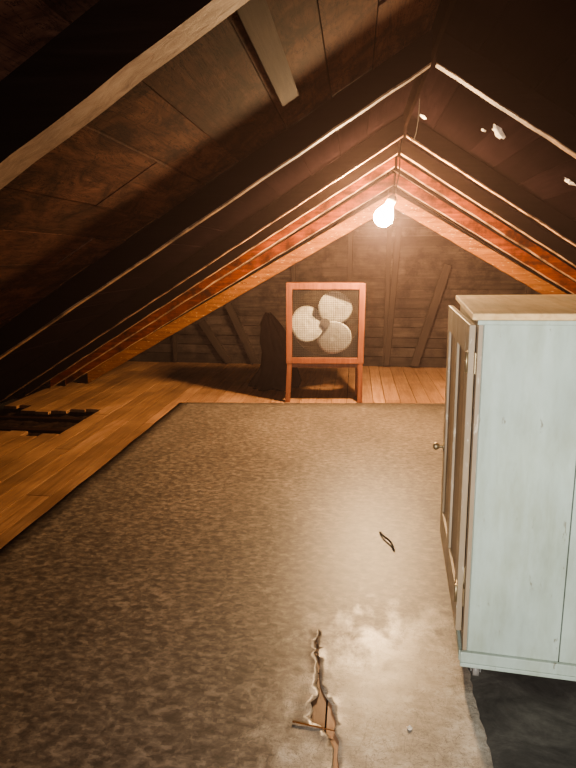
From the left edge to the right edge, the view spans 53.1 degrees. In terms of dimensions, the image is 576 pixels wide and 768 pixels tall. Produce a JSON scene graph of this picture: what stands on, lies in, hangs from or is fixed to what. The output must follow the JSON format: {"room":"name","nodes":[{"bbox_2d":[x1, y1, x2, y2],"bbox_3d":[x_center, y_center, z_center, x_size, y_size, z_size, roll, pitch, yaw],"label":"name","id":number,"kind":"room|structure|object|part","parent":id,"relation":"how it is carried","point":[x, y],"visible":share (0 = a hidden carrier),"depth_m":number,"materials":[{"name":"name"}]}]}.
{"room":"attic","nodes":[
{"label":"attic","id":0,"kind":"room"},
{"bbox_2d":[0,361,445,767],"bbox_3d":[0.836,0.691,3.941,8.014,0.030,8.745,1,12,6],"label":"floor","id":1,"kind":"structure","parent":0,"point":[37,472],"depth_m":6.11,"materials":[{"name":"brown wood"}]},
{"bbox_2d":[0,427,66,433],"bbox_3d":[-2.512,0.473,5.375,0.930,0.125,0.060,1,12,6],"label":"joist","id":2,"kind":"object","parent":1,"relation":"on","point":[31,430],"visible":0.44,"depth_m":5.33,"materials":[{"name":"brown wood"}]},
{"bbox_2d":[0,415,84,422],"bbox_3d":[-2.469,0.393,5.744,0.930,0.125,0.060,1,12,6],"label":"joist","id":3,"kind":"object","parent":1,"relation":"on","point":[2,417],"visible":0.43,"depth_m":5.71,"materials":[{"name":"brown wood"}]},
{"bbox_2d":[0,408,95,435],"bbox_3d":[-2.497,0.396,5.583,0.930,0.061,1.500,1,12,6],"label":"debris","id":4,"kind":"object","parent":1,"relation":"on","point":[3,423],"visible":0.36,"depth_m":5.68,"materials":[{"name":"black"}]},
{"bbox_2d":[198,319,231,363],"bbox_3d":[-1.050,-0.606,8.296,0.470,0.642,0.040,1,12,6],"label":"brace","id":5,"kind":"object","parent":1,"relation":"on","point":[219,348],"visible":1,"depth_m":8.28,"materials":[{"name":"brown wood"}]},
{"bbox_2d":[50,157,394,387],"bbox_3d":[-0.855,-1.128,6.330,3.901,2.495,0.056,1,12,6],"label":"rafter","id":6,"kind":"object","parent":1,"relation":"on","point":[389,165],"visible":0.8,"depth_m":6.25,"materials":[{"name":"brown wood"}]},
{"bbox_2d":[65,173,393,385],"bbox_3d":[-0.784,-1.088,6.475,3.790,2.356,0.056,1,12,6],"label":"rafter","id":7,"kind":"object","parent":1,"relation":"on","point":[386,183],"visible":0.89,"depth_m":6.37,"materials":[{"name":"brown wood"}]},
{"bbox_2d":[87,193,391,382],"bbox_3d":[-0.661,-1.032,6.637,3.580,2.176,0.050,1,12,6],"label":"rafter","id":8,"kind":"object","parent":1,"relation":"on","point":[367,214],"visible":0.85,"depth_m":6.58,"materials":[{"name":"brown wood"}]},
{"bbox_2d":[225,303,257,363],"bbox_3d":[-0.657,-0.714,8.226,0.468,0.868,0.040,1,12,6],"label":"brace","id":9,"kind":"object","parent":1,"relation":"on","point":[230,309],"visible":1,"depth_m":8.21,"materials":[{"name":"brown wood"}]},
{"bbox_2d":[0,402,492,767],"bbox_3d":[0.564,0.768,3.491,4.027,0.009,5.782,1,12,6],"label":"rug","id":10,"kind":"object","parent":1,"relation":"on","point":[169,610],"visible":0.9,"depth_m":2.54,"materials":[{"name":"beige carpet"}]},
{"bbox_2d":[292,721,334,730],"bbox_3d":[0.084,1.115,1.879,0.142,0.006,0.006,4,13,16],"label":"wood splinter","id":11,"kind":"object","parent":10,"relation":"on","point":[292,721],"visible":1,"depth_m":1.88,"materials":[{"name":"brown wood"}]},
{"bbox_2d":[379,531,394,549],"bbox_3d":[0.537,0.841,3.114,0.018,0.018,0.203,-3,13,-12],"label":"linoleum curl","id":12,"kind":"object","parent":10,"relation":"on","point":[380,532],"visible":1,"depth_m":3.10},
{"bbox_2d":[468,667,575,767],"bbox_3d":[1.159,1.124,1.860,1.058,0.003,2.400,1,12,6],"label":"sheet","id":13,"kind":"object","parent":10,"relation":"on","point":[528,721],"visible":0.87,"depth_m":1.91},
{"bbox_2d":[433,294,575,680],"bbox_3d":[0.962,0.336,2.361,0.700,1.332,0.960,2,12,13],"label":"wardrobe","id":14,"kind":"object","parent":13,"relation":"on","point":[508,514],"visible":1,"depth_m":1.96,"materials":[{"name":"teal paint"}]},
{"bbox_3d":[0.731,0.303,2.806,0.051,0.040,0.040,1,12,11],"label":"knob","id":15,"kind":"part","parent":14,"relation":"part of","materials":[{"name":"gold metal"}]},
{"bbox_3d":[0.696,0.274,2.417,0.022,1.136,0.820,1,12,11],"label":"door panel","id":16,"kind":"part","parent":14,"relation":"part of","materials":[{"name":"beige paint"}]},
{"bbox_3d":[1.014,0.905,2.463,0.602,0.055,0.942,2,12,13],"label":"trim","id":17,"kind":"part","parent":14,"relation":"part of","materials":[{"name":"teal paint"}]},
{"bbox_3d":[0.895,-0.188,1.775,0.594,0.016,0.012,2,12,13],"label":"trim","id":18,"kind":"part","parent":14,"relation":"part of","materials":[{"name":"teal paint"}]},
{"bbox_2d":[248,312,300,390],"bbox_3d":[-0.169,-0.394,6.755,0.650,0.890,0.440,1,12,6],"label":"cloth","id":19,"kind":"object","parent":1,"relation":"on","point":[271,373],"visible":0.86,"depth_m":6.67,"materials":[{"name":"black fabric"}]},
{"bbox_2d":[285,282,365,402],"bbox_3d":[0.384,-0.448,6.164,0.821,1.250,0.336,0,12,2],"label":"fan","id":20,"kind":"object","parent":1,"relation":"on","point":[326,325],"visible":1,"depth_m":6.04,"materials":[{"name":"brown wood"}]},
{"bbox_3d":[0.006,-0.016,6.130,0.072,0.420,0.052,0,12,2],"label":"leg","id":21,"kind":"part","parent":20,"relation":"part of","materials":[{"name":"brown wood"}]},
{"bbox_3d":[0.207,-0.635,6.081,0.352,0.369,0.137,0,12,2],"label":"blade","id":22,"kind":"part","parent":20,"relation":"part of","materials":[{"name":"paint"}]},
{"bbox_3d":[0.392,-0.671,6.199,0.760,0.760,0.010,0,12,2],"label":"panel","id":23,"kind":"part","parent":20,"relation":"part of","materials":[{"name":"metal"}]},
{"bbox_3d":[0.489,-0.489,6.104,0.381,0.357,0.068,4,13,19],"label":"blade","id":24,"kind":"part","parent":20,"relation":"part of","materials":[{"name":"paint"}]},
{"bbox_3d":[0.497,-0.792,6.039,0.380,0.357,0.074,-4,13,-16],"label":"blade","id":25,"kind":"part","parent":20,"relation":"part of","materials":[{"name":"paint"}]},
{"bbox_3d":[0.391,-0.662,6.160,0.740,0.170,0.120,0,12,2],"label":"motor","id":26,"kind":"part","parent":20,"relation":"part of","materials":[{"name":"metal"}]},
{"bbox_3d":[0.767,-0.065,6.352,0.060,0.420,0.111,0,12,2],"label":"leg","id":27,"kind":"part","parent":20,"relation":"part of","materials":[{"name":"brown wood"}]},
{"bbox_3d":[0.760,-0.012,6.110,0.060,0.420,0.052,0,12,2],"label":"leg","id":28,"kind":"part","parent":20,"relation":"part of","materials":[{"name":"brown wood"}]},
{"bbox_2d":[384,227,401,365],"bbox_3d":[1.429,-1.171,7.880,0.180,1.874,0.040,1,12,6],"label":"brace","id":29,"kind":"object","parent":1,"relation":"on","point":[398,234],"visible":1,"depth_m":7.85,"materials":[{"name":"brown wood"}]},
{"bbox_2d":[410,263,451,366],"bbox_3d":[1.945,-0.923,7.873,0.484,1.417,0.040,1,12,6],"label":"brace","id":30,"kind":"object","parent":1,"relation":"on","point":[446,268],"visible":1,"depth_m":7.85,"materials":[{"name":"brown wood"}]},
{"bbox_2d":[396,173,575,293],"bbox_3d":[3.009,-0.995,6.048,3.790,2.356,0.056,1,12,6],"label":"rafter","id":31,"kind":"object","parent":1,"relation":"on","point":[404,184],"visible":0.98,"depth_m":6.01,"materials":[{"name":"brown wood"}]},
{"bbox_2d":[397,157,575,281],"bbox_3d":[3.048,-1.032,5.891,3.901,2.495,0.056,1,12,6],"label":"rafter","id":32,"kind":"object","parent":1,"relation":"on","point":[438,188],"visible":1,"depth_m":5.85,"materials":[{"name":"brown wood"}]},
{"bbox_2d":[0,0,575,387],"bbox_3d":[0.815,-0.641,3.705,8.860,2.806,8.850,1,12,6],"label":"ceiling","id":33,"kind":"structure","parent":0,"point":[214,104],"depth_m":2.68,"materials":[{"name":"brown wood"}]},
{"bbox_2d":[0,0,248,189],"bbox_3d":[-1.461,-0.185,1.631,4.008,2.655,0.110,1,12,6],"label":"rafter","id":34,"kind":"object","parent":33,"relation":"attached to","point":[114,45],"visible":1,"depth_m":1.35,"materials":[{"name":"brown wood"}]},
{"bbox_2d":[0,115,403,401],"bbox_3d":[-1.030,-0.983,5.290,4.008,2.655,0.056,1,12,6],"label":"rafter","id":35,"kind":"object","parent":33,"relation":"attached to","point":[375,144],"visible":1,"depth_m":5.19,"materials":[{"name":"brown wood"}]},
{"bbox_2d":[24,141,397,395],"bbox_3d":[-0.940,-1.093,5.936,3.979,2.595,0.056,1,12,6],"label":"rafter","id":36,"kind":"object","parent":33,"relation":"attached to","point":[391,151],"visible":0.79,"depth_m":5.84,"materials":[{"name":"brown wood"}]},
{"bbox_2d":[386,0,455,175],"bbox_3d":[0.827,-1.925,3.526,0.024,0.140,8.450,1,12,6],"label":"board","id":37,"kind":"object","parent":36,"relation":"attached to","point":[445,8],"visible":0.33,"depth_m":3.00,"materials":[{"name":"brown wood"}]},
{"bbox_2d":[407,98,419,140],"bbox_3d":[0.968,-1.983,4.385,0.046,0.158,0.774,1,12,5],"label":"electrical cable","id":38,"kind":"object","parent":37,"relation":"hanging from","point":[419,98],"visible":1,"depth_m":4.36,"materials":[{"name":"plastic"}]},
{"bbox_2d":[0,29,432,358],"bbox_3d":[-1.239,-0.596,3.514,4.008,2.655,0.056,1,12,6],"label":"rafter","id":39,"kind":"object","parent":33,"relation":"attached to","point":[414,59],"visible":1,"depth_m":3.27,"materials":[{"name":"brown wood"}]},
{"bbox_2d":[236,0,298,105],"bbox_3d":[-0.067,-1.174,2.024,0.088,0.068,1.290,1,12,6],"label":"batten","id":40,"kind":"object","parent":33,"relation":"attached to","point":[255,16],"visible":1,"depth_m":1.96,"materials":[{"name":"brown wood"}]},
{"bbox_2d":[209,162,385,286],"bbox_3d":[-0.810,-1.390,7.154,4.008,2.655,0.056,1,12,6],"label":"rafter","id":41,"kind":"object","parent":33,"relation":"attached to","point":[385,162],"visible":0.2,"depth_m":6.97,"materials":[{"name":"brown wood"}]},
{"bbox_2d":[251,174,385,260],"bbox_3d":[-0.699,-1.595,8.095,4.008,2.655,0.050,1,12,6],"label":"rafter","id":42,"kind":"object","parent":33,"relation":"attached to","point":[381,178],"visible":0.02,"depth_m":7.71,"materials":[{"name":"brown wood"}]},
{"bbox_2d":[374,132,403,226],"bbox_3d":[0.864,-1.771,5.021,0.212,0.780,0.167,10,16,37],"label":"hanging light bulb","id":43,"kind":"object","parent":33,"relation":"attached to","point":[383,216],"visible":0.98,"depth_m":5.04,"materials":[{"name":"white glass"}]},
{"bbox_3d":[0.845,-1.493,5.097,0.168,0.205,0.166,1,12,6],"label":"bulb","id":44,"kind":"part","parent":43,"relation":"part of","materials":[{"name":"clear glass"}]},
{"bbox_2d":[386,194,396,204],"bbox_3d":[0.908,-1.616,5.063,0.092,0.094,0.084,1,12,6],"label":"socket","id":45,"kind":"object","parent":43,"relation":"attached to","point":[391,200],"depth_m":5.03,"materials":[{"name":"ceramic"}]},
{"bbox_3d":[0.961,-1.903,4.994,0.072,0.511,0.012,1,12,6],"label":"cord","id":46,"kind":"part","parent":43,"relation":"part of","materials":[{"name":"rubber"}]},
{"bbox_2d":[394,193,565,294],"bbox_3d":[2.923,-0.944,6.234,3.580,2.176,0.050,1,12,6],"label":"rafter","id":47,"kind":"object","parent":33,"relation":"attached to","point":[462,240],"visible":0.84,"depth_m":6.20,"materials":[{"name":"brown wood"}]},
{"bbox_2d":[388,170,571,293],"bbox_3d":[3.311,-1.496,7.644,4.008,2.655,0.050,1,12,6],"label":"rafter","id":48,"kind":"object","parent":33,"relation":"attached to","point":[499,251],"visible":0.32,"depth_m":7.62,"materials":[{"name":"brown wood"}]},
{"bbox_2d":[392,156,575,282],"bbox_3d":[3.200,-1.291,6.702,4.008,2.655,0.056,1,12,6],"label":"rafter","id":49,"kind":"object","parent":33,"relation":"attached to","point":[395,169],"visible":0.12,"depth_m":6.66,"materials":[{"name":"brown wood"}]},
{"bbox_2d":[401,139,575,266],"bbox_3d":[3.041,-0.996,5.487,3.979,2.595,0.056,1,12,6],"label":"rafter","id":50,"kind":"object","parent":33,"relation":"attached to","point":[410,152],"visible":0.96,"depth_m":5.44,"materials":[{"name":"brown wood"}]},
{"bbox_2d":[406,116,575,246],"bbox_3d":[2.980,-0.885,4.839,4.008,2.655,0.056,1,12,6],"label":"rafter","id":51,"kind":"object","parent":33,"relation":"attached to","point":[426,138],"visible":0.97,"depth_m":4.79,"materials":[{"name":"brown wood"}]},
{"bbox_2d":[492,124,505,138],"bbox_3d":[1.406,-1.687,3.852,0.138,0.088,0.075,-11,16,-40],"label":"paper scrap","id":52,"kind":"object","parent":33,"relation":"attached to","point":[499,133],"visible":1,"depth_m":3.85,"materials":[{"name":"white paper"}]},
{"bbox_2d":[435,32,575,158],"bbox_3d":[2.771,-0.498,3.063,4.008,2.655,0.056,1,12,6],"label":"rafter","id":53,"kind":"object","parent":33,"relation":"attached to","point":[455,59],"visible":0.97,"depth_m":3.01,"materials":[{"name":"brown wood"}]},
{"bbox_2d":[564,177,575,185],"bbox_3d":[1.924,-1.380,3.939,0.085,0.060,0.078,-11,16,-41],"label":"paper scrap","id":54,"kind":"object","parent":33,"relation":"attached to","point":[566,180],"visible":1,"depth_m":3.93,"materials":[{"name":"white paper"}]},
{"bbox_2d":[128,176,541,376],"bbox_3d":[1.333,-1.486,7.942,9.000,2.920,0.049,1,12,6],"label":"wall","id":55,"kind":"structure","parent":0,"point":[424,252],"depth_m":7.99,"materials":[{"name":"brown wood"}]},
{"bbox_2d":[172,333,177,361],"bbox_3d":[-1.654,-0.613,8.427,0.050,0.597,0.050,1,12,6],"label":"stud","id":56,"kind":"object","parent":55,"relation":"attached to","point":[174,336],"visible":0.62,"depth_m":8.43,"materials":[{"name":"brown wood"}]},
{"bbox_2d":[291,246,295,356],"bbox_3d":[0.078,-1.096,8.118,0.061,1.672,0.050,1,12,7],"label":"stud","id":57,"kind":"object","parent":55,"relation":"attached to","point":[293,267],"visible":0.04,"depth_m":8.00,"materials":[{"name":"brown wood"}]},
{"bbox_2d":[346,210,353,357],"bbox_3d":[0.851,-1.310,7.980,0.061,2.150,0.050,1,12,6],"label":"stud","id":58,"kind":"object","parent":55,"relation":"attached to","point":[350,239],"visible":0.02,"depth_m":7.86,"materials":[{"name":"brown wood"}]},
{"bbox_2d":[383,188,392,366],"bbox_3d":[1.364,-1.419,7.896,0.062,2.398,0.050,1,12,6],"label":"stud","id":59,"kind":"object","parent":55,"relation":"attached to","point":[390,190],"visible":0.78,"depth_m":7.87,"materials":[{"name":"brown wood"}]},
{"bbox_2d":[526,285,530,294],"bbox_3d":[3.214,-0.815,7.809,0.050,1.255,0.050,1,12,6],"label":"stud","id":60,"kind":"object","parent":55,"relation":"attached to","point":[528,289],"visible":0.02,"depth_m":7.69,"materials":[{"name":"brown wood"}]}
]}

